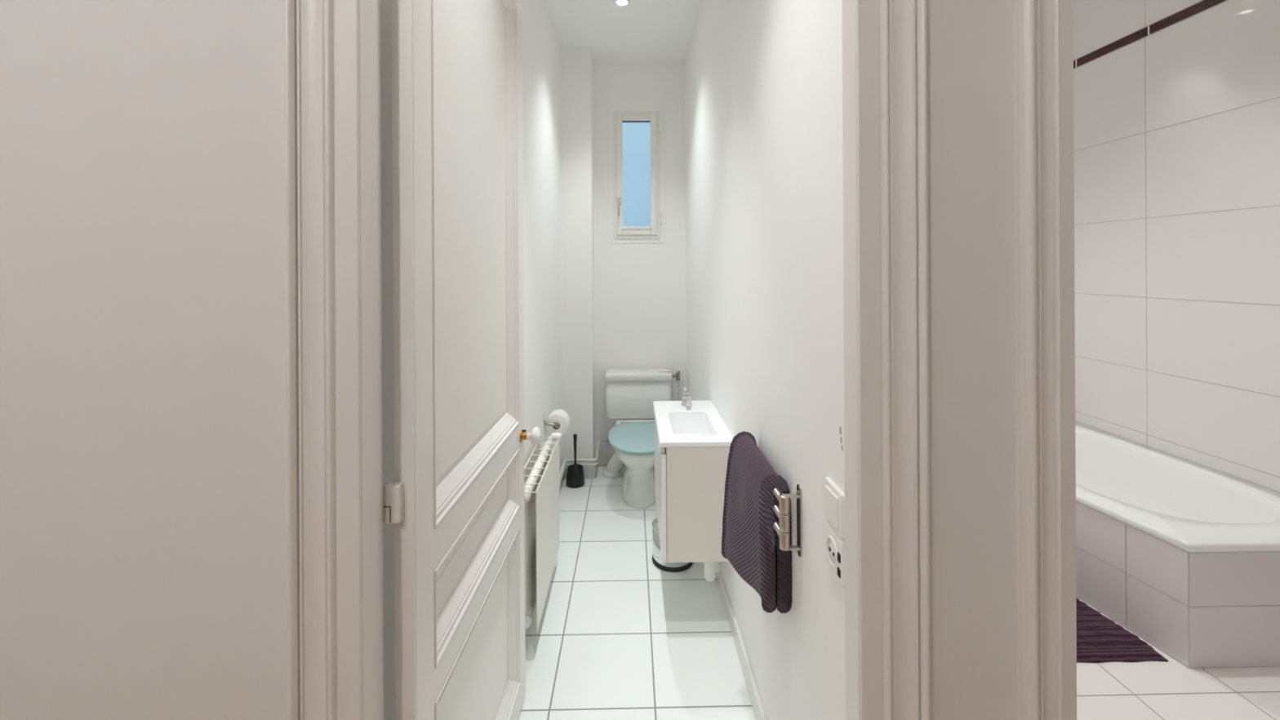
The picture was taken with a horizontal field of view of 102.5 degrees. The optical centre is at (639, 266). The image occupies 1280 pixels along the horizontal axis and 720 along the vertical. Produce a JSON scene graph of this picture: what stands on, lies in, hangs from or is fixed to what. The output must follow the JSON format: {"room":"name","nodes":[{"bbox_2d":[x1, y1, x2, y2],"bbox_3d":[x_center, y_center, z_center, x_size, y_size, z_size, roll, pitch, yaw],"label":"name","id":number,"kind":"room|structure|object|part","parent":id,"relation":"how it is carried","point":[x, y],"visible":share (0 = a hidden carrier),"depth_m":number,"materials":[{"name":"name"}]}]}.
{"room":"hallway","nodes":[
{"label":"hallway","id":0,"kind":"room"},
{"bbox_2d":[380,0,562,719],"bbox_3d":[-0.652,-0.027,2.309,0.300,2.860,2.920,0,0,-1],"label":"wall","id":1,"kind":"structure","parent":0,"point":[541,95],"depth_m":2.41,"materials":[{"name":"white paint"}]},
{"bbox_2d":[359,0,383,719],"bbox_3d":[-0.442,0.197,0.819,0.030,2.410,0.066,0,0,-1],"label":"lining","id":2,"kind":"object","parent":1,"relation":"attached to","point":[370,117],"visible":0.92,"depth_m":0.81,"materials":[{"name":"white paint"}]},
{"bbox_2d":[382,0,541,719],"bbox_3d":[-0.374,0.211,1.263,0.100,2.358,0.820,0,0,1],"label":"door","id":3,"kind":"structure","parent":2,"relation":"attached to","point":[455,503],"depth_m":1.14,"materials":[{"name":"white paint"}]},
{"bbox_3d":[-0.400,-0.173,1.278,0.037,1.326,0.650,0,0,0],"label":"panel","id":4,"kind":"part","parent":3,"relation":"part of","materials":[{"name":"white paint"}]},
{"bbox_3d":[-0.396,0.657,1.278,0.037,0.186,0.650,0,0,0],"label":"panel","id":5,"kind":"part","parent":3,"relation":"part of","materials":[{"name":"white paint"}]},
{"bbox_3d":[-0.394,1.055,1.278,0.037,0.491,0.650,0,0,0],"label":"panel","id":6,"kind":"part","parent":3,"relation":"part of","materials":[{"name":"white paint"}]},
{"bbox_3d":[-0.368,0.540,1.633,0.021,0.036,0.036,0,0,-1],"label":"knob","id":7,"kind":"part","parent":3,"relation":"part of","materials":[{"name":"gold metal"}]},
{"bbox_2d":[524,432,561,632],"bbox_3d":[-0.430,1.049,2.142,0.127,0.516,0.644,0,0,-1],"label":"radiator","id":8,"kind":"object","parent":1,"relation":"attached to","point":[541,470],"visible":0.77,"depth_m":1.99,"materials":[{"name":"white metal"}]},
{"bbox_3d":[-0.417,1.060,2.123,0.014,0.455,0.560,0,0,-1],"label":"water panel","id":9,"kind":"part","parent":8,"relation":"part of","materials":[{"name":"white metal"}]},
{"bbox_2d":[524,437,559,493],"bbox_3d":[-0.420,0.806,2.122,0.091,0.005,0.585,0,0,-1],"label":"grille","id":10,"kind":"object","parent":8,"relation":"attached to","point":[530,483],"depth_m":2.10,"materials":[{"name":"white metal"}]},
{"bbox_2d":[542,413,559,428],"bbox_3d":[-0.466,0.813,2.753,0.078,0.082,0.158,0,0,-1],"label":"toilet roll holder","id":11,"kind":"object","parent":1,"relation":"attached to","point":[556,425],"visible":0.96,"depth_m":2.69,"materials":[{"name":"silver metal"}]},
{"bbox_2d":[545,408,569,435],"bbox_3d":[-0.442,0.840,2.761,0.120,0.120,0.104,0,0,-1],"label":"toilet roll","id":12,"kind":"object","parent":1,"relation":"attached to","point":[560,416],"visible":0.9,"depth_m":2.71,"materials":[{"name":"white paper"}]},
{"bbox_2d":[559,472,564,491],"bbox_3d":[-0.495,1.368,2.611,0.010,0.070,1.580,0,0,-1],"label":"baseboard","id":13,"kind":"structure","parent":1,"relation":"attached to","point":[562,478],"depth_m":3.31,"materials":[{"name":"white tile"}]},
{"bbox_2d":[559,438,608,480],"bbox_3d":[-0.425,1.247,3.088,0.324,0.079,1.224,0,0,19],"label":"pipe","id":14,"kind":"object","parent":1,"relation":"attached to","point":[600,439],"visible":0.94,"depth_m":3.37,"materials":[{"name":"white metal"}]},
{"bbox_2d":[559,442,610,485],"bbox_3d":[-0.425,1.275,3.088,0.324,0.083,1.224,0,0,19],"label":"pipe","id":15,"kind":"object","parent":1,"relation":"attached to","point":[600,443],"visible":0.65,"depth_m":3.37,"materials":[{"name":"white metal"}]},
{"bbox_2d":[0,0,1017,719],"bbox_3d":[-0.732,-0.026,0.817,2.766,2.860,0.060,0,0,-1],"label":"wall","id":16,"kind":"structure","parent":0,"point":[143,451],"depth_m":0.79,"materials":[{"name":"white paint"}]},
{"bbox_2d":[284,0,362,719],"bbox_3d":[-0.481,0.198,0.779,0.108,2.410,0.029,0,0,-1],"label":"door frame","id":17,"kind":"structure","parent":16,"relation":"attached to","point":[322,37],"depth_m":0.78,"materials":[{"name":"white paint"}]},
{"bbox_2d":[856,0,931,719],"bbox_3d":[0.394,0.193,0.795,0.108,2.410,0.029,0,0,-1],"label":"door frame","id":18,"kind":"structure","parent":16,"relation":"attached to","point":[892,57],"depth_m":0.80,"materials":[{"name":"white paint"}]},
{"bbox_2d":[1013,0,1076,719],"bbox_3d":[0.637,0.192,0.802,0.088,2.410,0.024,0,0,-1],"label":"door frame","id":19,"kind":"structure","parent":16,"relation":"attached to","point":[1044,142],"depth_m":0.80,"materials":[{"name":"white paint"}]},
{"bbox_2d":[560,46,595,467],"bbox_3d":[-0.422,-0.028,3.513,0.203,2.860,0.220,0,0,-1],"label":"wall pillar","id":20,"kind":"structure","parent":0,"point":[576,63],"depth_m":3.40,"materials":[{"name":"white paint"}]},
{"bbox_2d":[564,455,596,479],"bbox_3d":[-0.405,1.366,3.503,0.203,0.072,0.220,0,0,-1],"label":"baseboard","id":21,"kind":"structure","parent":20,"relation":"attached to","point":[588,472],"depth_m":3.39,"materials":[{"name":"white tile"}]},
{"bbox_2d":[545,0,700,60],"bbox_3d":[-0.185,-1.509,2.317,1.250,0.100,2.920,0,0,-1],"label":"ceiling","id":22,"kind":"structure","parent":0,"point":[640,29],"depth_m":3.12,"materials":[{"name":"white paint"}]},
{"bbox_2d":[613,0,630,6],"bbox_3d":[-0.099,-1.455,2.824,0.086,0.007,0.086,0,0,-1],"label":"recessed light","id":23,"kind":"object","parent":22,"relation":"in","point":[619,2],"visible":1,"depth_m":2.83,"materials":[{"name":"white plastic"}]},
{"bbox_3d":[-0.099,-1.457,2.824,0.057,0.002,0.057,0,0,-1],"label":"bulb","id":24,"kind":"part","parent":23,"relation":"part of","materials":[{"name":"white"}]},
{"bbox_2d":[593,60,686,455],"bbox_3d":[-0.102,-0.029,3.704,1.050,2.860,0.150,0,0,-1],"label":"wall","id":25,"kind":"structure","parent":0,"point":[640,288],"depth_m":3.63,"materials":[{"name":"white paint"}]},
{"bbox_2d":[596,453,624,465],"bbox_3d":[0.007,1.357,3.626,0.625,0.085,0.010,0,0,-1],"label":"baseboard","id":26,"kind":"structure","parent":25,"relation":"attached to","point":[603,458],"depth_m":3.62,"materials":[{"name":"white tile"}]},
{"bbox_2d":[608,106,665,243],"bbox_3d":[-0.020,-0.648,3.619,0.397,0.964,0.123,0,0,-1],"label":"window","id":27,"kind":"structure","parent":25,"relation":"in","point":[655,233],"depth_m":3.62,"materials":[{"name":"white paint"}]},
{"bbox_3d":[-0.147,-0.418,3.578,0.028,0.134,0.045,0,0,-1],"label":"handle","id":28,"kind":"part","parent":27,"relation":"part of","materials":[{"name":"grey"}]},
{"bbox_3d":[-0.024,-0.647,3.631,0.283,0.850,0.058,0,0,-1],"label":"sash","id":29,"kind":"part","parent":27,"relation":"part of","materials":[{"name":"white plastic"}]},
{"bbox_2d":[684,0,845,719],"bbox_3d":[0.398,-0.032,2.328,0.101,2.860,2.920,0,0,-1],"label":"wall","id":30,"kind":"structure","parent":0,"point":[764,155],"depth_m":1.35,"materials":[{"name":"white paint"}]},
{"bbox_2d":[671,370,680,400],"bbox_3d":[0.262,1.009,3.584,0.066,0.579,0.094,0,0,27],"label":"valve","id":31,"kind":"object","parent":30,"relation":"attached to","point":[677,375],"visible":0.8,"depth_m":3.57,"materials":[{"name":"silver metal"}]},
{"bbox_3d":[0.263,0.753,3.550,0.032,0.067,0.032,0,0,-1],"label":"valve handle","id":32,"kind":"part","parent":31,"relation":"part of","materials":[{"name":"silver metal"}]},
{"bbox_2d":[653,408,729,562],"bbox_3d":[0.213,0.897,2.224,0.283,0.434,0.580,0,0,-1],"label":"vanity unit","id":33,"kind":"object","parent":30,"relation":"attached to","point":[690,482],"visible":0.59,"depth_m":1.93,"materials":[{"name":"beige laminate"}]},
{"bbox_3d":[0.082,0.695,2.233,0.022,0.028,0.553,0,0,-1],"label":"handle rail","id":34,"kind":"part","parent":33,"relation":"part of","materials":[{"name":"white plastic"}]},
{"bbox_3d":[0.086,0.913,2.222,0.018,0.402,0.578,0,0,-1],"label":"door","id":35,"kind":"part","parent":33,"relation":"part of","materials":[{"name":"white wood"}]},
{"bbox_2d":[653,385,733,447],"bbox_3d":[0.211,0.663,2.225,0.285,0.210,0.587,0,0,-1],"label":"washbasin","id":36,"kind":"object","parent":33,"relation":"in","point":[685,423],"visible":0.89,"depth_m":2.30,"materials":[{"name":"white ceramic"}]},
{"bbox_2d":[680,385,692,406],"bbox_3d":[0.222,0.608,2.404,0.054,0.100,0.115,0,0,-1],"label":"faucet","id":37,"kind":"object","parent":36,"relation":"on","point":[686,399],"depth_m":2.42,"materials":[{"name":"silver metal"}]},
{"bbox_2d":[703,561,715,582],"bbox_3d":[0.306,1.199,2.106,0.095,0.169,0.056,0,0,-1],"label":"trap","id":38,"kind":"object","parent":33,"relation":"attached to","point":[709,567],"visible":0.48,"depth_m":2.08,"materials":[{"name":"white plastic"}]},
{"bbox_2d":[715,561,720,572],"bbox_3d":[0.337,1.197,2.156,0.041,0.166,0.024,0,0,-1],"label":"supply pipe","id":39,"kind":"object","parent":30,"relation":"attached to","point":[717,563],"visible":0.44,"depth_m":2.15,"materials":[{"name":"white plastic"}]},
{"bbox_2d":[715,572,766,719],"bbox_3d":[0.351,1.361,2.252,0.012,0.075,2.770,0,0,-1],"label":"baseboard","id":40,"kind":"structure","parent":30,"relation":"attached to","point":[757,705],"depth_m":1.77,"materials":[{"name":"white paint"}]},
{"bbox_2d":[773,484,802,556],"bbox_3d":[0.341,0.588,1.389,0.050,0.166,0.428,0,0,-2],"label":"towel rail","id":41,"kind":"object","parent":30,"relation":"attached to","point":[782,528],"visible":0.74,"depth_m":1.18,"materials":[{"name":"silver metal"}]},
{"bbox_2d":[721,431,791,613],"bbox_3d":[0.310,0.702,1.416,0.117,0.391,0.326,0,0,-1],"label":"towel","id":42,"kind":"object","parent":41,"relation":"hanging from","point":[750,542],"visible":0.98,"depth_m":1.33,"materials":[{"name":"purple fabric"}]},
{"bbox_3d":[0.328,0.548,1.388,0.024,0.039,0.428,0,0,-2],"label":"arm","id":43,"kind":"part","parent":41,"relation":"part of","materials":[{"name":"silver metal"}]},
{"bbox_3d":[0.328,0.590,1.388,0.024,0.039,0.428,0,0,-2],"label":"arm","id":44,"kind":"part","parent":41,"relation":"part of","materials":[{"name":"silver metal"}]},
{"bbox_3d":[0.329,0.631,1.388,0.026,0.039,0.428,0,0,-1],"label":"arm","id":45,"kind":"part","parent":41,"relation":"part of","materials":[{"name":"silver metal"}]},
{"bbox_3d":[0.370,0.588,1.191,0.004,0.166,0.029,0,0,-1],"label":"wall plate","id":46,"kind":"part","parent":41,"relation":"part of","materials":[{"name":"silver metal"}]},
{"bbox_2d":[825,476,844,539],"bbox_3d":[0.368,0.456,0.973,0.014,0.083,0.083,0,0,-1],"label":"light switch","id":47,"kind":"object","parent":30,"relation":"attached to","point":[834,495],"visible":0.93,"depth_m":0.95,"materials":[{"name":"white plastic"}]},
{"bbox_2d":[825,520,844,586],"bbox_3d":[0.369,0.541,0.973,0.013,0.084,0.083,0,0,-1],"label":"wall socket","id":48,"kind":"object","parent":30,"relation":"attached to","point":[834,544],"visible":0.97,"depth_m":0.96,"materials":[{"name":"white plastic"}]},
{"bbox_2d":[842,0,859,719],"bbox_3d":[0.353,0.193,0.826,0.030,2.410,0.051,0,0,-1],"label":"lining","id":49,"kind":"object","parent":30,"relation":"attached to","point":[851,431],"visible":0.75,"depth_m":0.82,"materials":[{"name":"white paint"}]},
{"bbox_2d":[518,465,1279,719],"bbox_3d":[1.006,1.445,2.318,3.600,0.100,3.000,0,0,-1],"label":"floor","id":50,"kind":"structure","parent":0,"point":[620,636],"depth_m":1.83,"materials":[{"name":"tile"}]},
{"bbox_2d":[565,433,584,488],"bbox_3d":[-0.417,1.240,3.308,0.122,0.325,0.122,0,0,-1],"label":"toilet brush","id":51,"kind":"object","parent":50,"relation":"on","point":[575,474],"visible":1,"depth_m":3.27,"materials":[{"name":"black plastic"}]},
{"bbox_3d":[-0.417,1.196,3.308,0.068,0.237,0.067,0,0,-1],"label":"brush handle","id":52,"kind":"part","parent":51,"relation":"part of","materials":[{"name":"black plastic"}]},
{"bbox_2d":[565,463,584,488],"bbox_3d":[-0.417,1.346,3.308,0.122,0.112,0.122,0,0,-1],"label":"pot","id":53,"kind":"object","parent":50,"relation":"on","point":[575,474],"depth_m":3.26,"materials":[{"name":"black plastic"}]},
{"bbox_2d":[602,368,672,509],"bbox_3d":[-0.013,1.059,3.227,0.474,0.697,0.782,0,0,-1],"label":"toilet","id":54,"kind":"object","parent":50,"relation":"on","point":[631,393],"visible":0.86,"depth_m":3.40,"materials":[{"name":"white ceramic"}]},
{"bbox_3d":[-0.003,1.024,3.102,0.382,0.024,0.532,0,0,-1],"label":"seat lid","id":55,"kind":"part","parent":54,"relation":"part of","materials":[{"name":"teal plastic"}]},
{"bbox_3d":[-0.003,1.227,3.180,0.350,0.346,0.600,0,0,-1],"label":"bowl","id":56,"kind":"part","parent":54,"relation":"part of","materials":[{"name":"white ceramic"}]},
{"bbox_3d":[-0.011,0.741,3.521,0.456,0.051,0.194,0,0,-1],"label":"cistern lid","id":57,"kind":"part","parent":54,"relation":"part of","materials":[{"name":"white ceramic"}]},
{"bbox_3d":[0.167,0.712,3.514,0.087,0.006,0.070,0,0,-1],"label":"flush plate","id":58,"kind":"part","parent":54,"relation":"part of","materials":[{"name":"white plastic"}]},
{"bbox_2d":[652,516,693,572],"bbox_3d":[0.156,1.302,2.448,0.198,0.194,0.198,0,0,-1],"label":"pedal bin","id":59,"kind":"object","parent":50,"relation":"on","point":[656,552],"visible":0.27,"depth_m":2.38,"materials":[{"name":"silver metal"}]},
{"bbox_3d":[0.155,1.219,2.448,0.198,0.028,0.198,0,0,-1],"label":"bin lid","id":60,"kind":"part","parent":59,"relation":"part of","materials":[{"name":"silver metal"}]},
{"bbox_2d":[1075,597,1168,662],"bbox_3d":[1.614,1.381,2.164,0.491,0.020,0.724,0,0,-1],"label":"bath mat","id":61,"kind":"object","parent":50,"relation":"on","point":[1100,639],"visible":0.12,"depth_m":1.88,"materials":[{"name":"purple fabric"}]},
{"bbox_2d":[1075,421,1279,668],"bbox_3d":[2.254,1.172,2.562,0.886,0.433,1.574,0,0,-1],"label":"bathtub","id":62,"kind":"object","parent":50,"relation":"on","point":[1182,554],"visible":0.52,"depth_m":1.92,"materials":[{"name":"white ceramic"}]},
{"bbox_2d":[1073,0,1279,492],"bbox_3d":[2.748,-0.174,2.330,0.100,3.120,2.840,0,0,-1],"label":"wall","id":63,"kind":"structure","parent":0,"point":[1176,127],"depth_m":2.55,"materials":[{"name":"beige tile"}]},
{"bbox_2d":[1073,0,1226,68],"bbox_3d":[2.692,-1.247,2.329,0.010,0.047,2.839,0,0,-1],"label":"tile border","id":64,"kind":"object","parent":63,"relation":"attached to","point":[1203,5],"depth_m":2.70,"materials":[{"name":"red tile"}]}
]}

